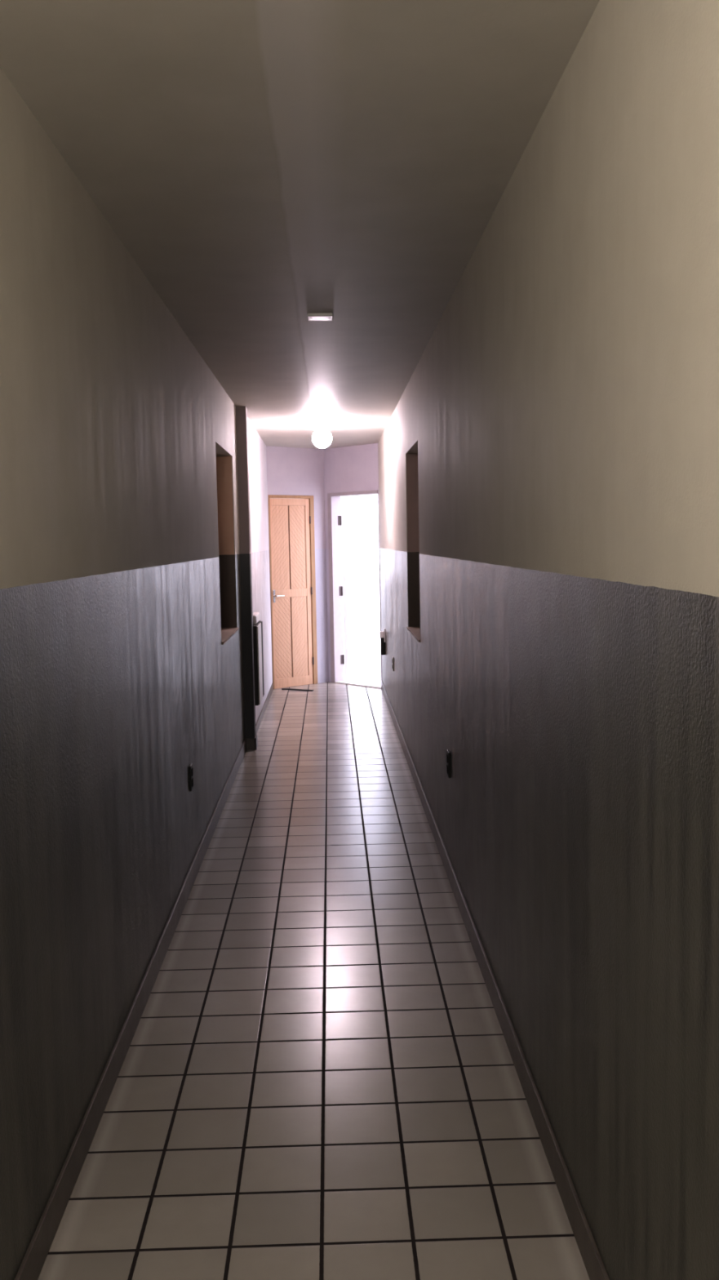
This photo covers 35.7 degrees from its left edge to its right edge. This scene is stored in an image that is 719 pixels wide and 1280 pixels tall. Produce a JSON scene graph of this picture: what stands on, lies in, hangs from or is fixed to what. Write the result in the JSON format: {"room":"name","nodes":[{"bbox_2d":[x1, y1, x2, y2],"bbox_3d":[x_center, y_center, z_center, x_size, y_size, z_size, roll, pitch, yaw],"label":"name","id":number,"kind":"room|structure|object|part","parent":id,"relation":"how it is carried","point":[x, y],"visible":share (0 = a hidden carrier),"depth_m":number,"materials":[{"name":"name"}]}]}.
{"room":"hallway","nodes":[
{"label":"hallway","id":0,"kind":"room"},
{"bbox_2d":[0,66,272,1279],"bbox_3d":[-0.848,-0.097,4.365,0.232,2.500,14.355,-1,5,-1],"label":"wall","id":1,"kind":"structure","parent":0,"point":[117,677],"depth_m":3.00,"materials":[{"name":"paint"}]},
{"bbox_2d":[13,682,273,1279],"bbox_3d":[-0.703,1.093,4.559,0.082,0.090,14.125,-1,5,-1],"label":"baseboard","id":2,"kind":"structure","parent":1,"relation":"attached to","point":[32,1264],"depth_m":3.12,"materials":[{"name":"wood"}]},
{"bbox_2d":[188,763,193,791],"bbox_3d":[-0.760,0.621,5.056,0.012,0.114,0.074,-1,5,-1],"label":"wall outlet","id":3,"kind":"object","parent":1,"relation":"attached to","point":[190,767],"visible":1,"depth_m":5.03,"materials":[{"name":"plastic"}]},
{"bbox_2d":[216,456,239,644],"bbox_3d":[-0.908,-0.614,7.138,0.150,1.190,1.125,-1,5,-1],"label":"window","id":4,"kind":"structure","parent":1,"relation":"in","point":[224,464],"depth_m":7.68,"materials":[{"name":"paint"}]},
{"bbox_2d":[235,406,256,738],"bbox_3d":[-0.933,-0.439,8.211,0.272,2.500,0.140,-1,5,-1],"label":"trim","id":5,"kind":"structure","parent":1,"relation":"attached to","point":[241,411],"depth_m":8.14,"materials":[{"name":"paint"}]},
{"bbox_2d":[253,612,264,705],"bbox_3d":[-0.800,0.133,8.672,0.072,0.675,0.570,-1,5,-1],"label":"radiator","id":6,"kind":"object","parent":1,"relation":"attached to","point":[257,624],"visible":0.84,"depth_m":8.44,"materials":[{"name":"metal"}]},
{"bbox_3d":[-0.766,0.177,8.594,0.010,0.592,0.396,-1,5,-1],"label":"door","id":7,"kind":"part","parent":6,"relation":"part of","materials":[{"name":"paint"}]},
{"bbox_3d":[-0.774,0.151,8.879,0.010,0.592,0.154,-1,5,-1],"label":"panel","id":8,"kind":"part","parent":6,"relation":"part of","materials":[{"name":"metal"}]},
{"bbox_2d":[266,445,328,683],"bbox_3d":[-0.691,-0.763,11.793,0.794,2.500,0.120,-6,7,-42],"label":"wall","id":9,"kind":"structure","parent":0,"point":[291,471],"depth_m":11.85,"materials":[{"name":"paint"}]},
{"bbox_2d":[267,494,317,688],"bbox_3d":[-0.712,-0.510,11.745,0.609,2.005,0.148,-6,7,-42],"label":"door","id":10,"kind":"structure","parent":9,"relation":"in","point":[291,517],"depth_m":11.73,"materials":[{"name":"brown wood"}]},
{"bbox_3d":[-0.883,-0.452,11.557,0.028,0.130,0.005,-6,7,-42],"label":"handle plate","id":11,"kind":"part","parent":10,"relation":"part of","materials":[{"name":"silver metal"}]},
{"bbox_3d":[-0.821,-0.958,11.592,0.220,0.868,0.010,-6,7,-42],"label":"chevron panel","id":12,"kind":"part","parent":10,"relation":"part of","materials":[{"name":"brown wood"}]},
{"bbox_3d":[-0.803,-0.020,11.676,0.220,0.843,0.010,-6,7,-42],"label":"chevron panel","id":13,"kind":"part","parent":10,"relation":"part of","materials":[{"name":"brown wood"}]},
{"bbox_3d":[-0.652,-0.975,11.747,0.207,0.868,0.010,-6,7,-42],"label":"chevron panel","id":14,"kind":"part","parent":10,"relation":"part of","materials":[{"name":"brown wood"}]},
{"bbox_3d":[-0.635,-0.037,11.831,0.207,0.843,0.010,-6,7,-42],"label":"chevron panel","id":15,"kind":"part","parent":10,"relation":"part of","materials":[{"name":"brown wood"}]},
{"bbox_2d":[0,0,599,448],"bbox_3d":[-0.216,-1.450,4.661,1.565,0.120,15.150,-1,5,-1],"label":"ceiling","id":16,"kind":"structure","parent":0,"point":[264,166],"depth_m":2.81,"materials":[{"name":"paint"}]},
{"bbox_2d":[307,312,333,320],"bbox_3d":[-0.170,-1.399,4.843,0.110,0.016,0.100,-1,5,-1],"label":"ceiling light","id":17,"kind":"object","parent":16,"relation":"attached to","point":[322,316],"visible":1,"depth_m":4.81,"materials":[{"name":"plastic"}]},
{"bbox_2d":[312,422,332,448],"bbox_3d":[-0.312,-1.697,9.281,0.164,0.207,0.164,-1,5,-1],"label":"globe lamp","id":18,"kind":"object","parent":16,"relation":"attached to","point":[322,437],"visible":1,"depth_m":9.23,"materials":[{"name":"white glass"}]},
{"bbox_2d":[37,681,590,1279],"bbox_3d":[-0.168,1.159,4.894,1.565,0.120,15.150,-1,5,-1],"label":"floor","id":19,"kind":"structure","parent":0,"point":[317,1078],"depth_m":3.21,"materials":[{"name":"tile"}]},
{"bbox_2d":[281,688,313,691],"bbox_3d":[-0.637,0.512,11.500,0.357,0.012,0.044,2,6,27],"label":"strip","id":20,"kind":"object","parent":19,"relation":"on","point":[282,688],"visible":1,"depth_m":11.49,"materials":[{"name":"plastic"}]},
{"bbox_2d":[324,443,382,682],"bbox_3d":[-0.063,-0.773,11.777,0.120,2.500,0.952,-6,7,-42],"label":"wall","id":21,"kind":"structure","parent":0,"point":[352,468],"depth_m":11.65,"materials":[{"name":"paint"}]},
{"bbox_2d":[327,489,382,683],"bbox_3d":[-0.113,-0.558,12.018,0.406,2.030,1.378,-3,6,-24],"label":"door frame","id":22,"kind":"structure","parent":21,"relation":"in","point":[335,504],"depth_m":12.00,"materials":[{"name":"paint"}]},
{"bbox_2d":[335,680,381,688],"bbox_3d":[0.011,0.484,11.837,0.134,0.042,0.795,-6,7,-42],"label":"trim","id":23,"kind":"structure","parent":21,"relation":"attached to","point":[362,684],"depth_m":11.81,"materials":[{"name":"wood"}]},
{"bbox_2d":[377,0,718,1279],"bbox_3d":[0.503,-0.118,4.319,0.200,2.500,14.195,-1,5,-1],"label":"wall","id":24,"kind":"structure","parent":0,"point":[559,413],"depth_m":2.19,"materials":[{"name":"paint"}]},
{"bbox_2d":[391,656,394,671],"bbox_3d":[0.277,0.198,9.265,0.012,0.114,0.074,-1,5,-1],"label":"wall outlet","id":25,"kind":"object","parent":24,"relation":"attached to","point":[393,659],"visible":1,"depth_m":9.23,"materials":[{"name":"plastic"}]},
{"bbox_3d":[0.279,0.198,9.265,0.009,0.114,0.074,-1,5,-1],"label":"plate","id":26,"kind":"part","parent":25,"relation":"part of","materials":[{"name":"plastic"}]},
{"bbox_2d":[406,453,420,642],"bbox_3d":[0.391,-0.605,6.888,0.148,1.150,0.995,-1,5,-1],"label":"window","id":27,"kind":"structure","parent":24,"relation":"in","point":[412,479],"depth_m":7.37,"materials":[{"name":"paint"}]},
{"bbox_2d":[446,749,450,777],"bbox_3d":[0.394,0.550,4.961,0.012,0.114,0.074,-1,5,-1],"label":"wall outlet","id":28,"kind":"object","parent":24,"relation":"attached to","point":[448,753],"visible":1,"depth_m":4.93,"materials":[{"name":"plastic"}]},
{"bbox_2d":[381,680,609,1279],"bbox_3d":[0.418,1.076,4.518,0.010,0.090,13.985,-1,5,-1],"label":"baseboard","id":29,"kind":"structure","parent":24,"relation":"attached to","point":[596,1269],"depth_m":3.08,"materials":[{"name":"wood"}]},
{"bbox_3d":[0.238,-0.043,10.598,0.012,0.125,0.080,-1,5,-1],"label":"wall outlet","id":30,"kind":"object","parent":24,"relation":"attached to","visible":0},
{"bbox_2d":[379,631,386,654],"bbox_3d":[0.220,0.028,10.604,0.052,0.222,0.060,-1,5,-1],"label":"plug adaptor","id":31,"kind":"object","parent":30,"relation":"attached to","point":[381,633],"visible":1,"depth_m":10.58,"materials":[{"name":"plastic"}]},
{"label":"outside","id":32,"kind":"structure","parent":0,"visible":0},
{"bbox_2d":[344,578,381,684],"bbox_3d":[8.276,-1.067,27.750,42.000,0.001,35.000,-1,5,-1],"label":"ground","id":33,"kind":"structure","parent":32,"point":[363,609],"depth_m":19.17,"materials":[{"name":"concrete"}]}
]}

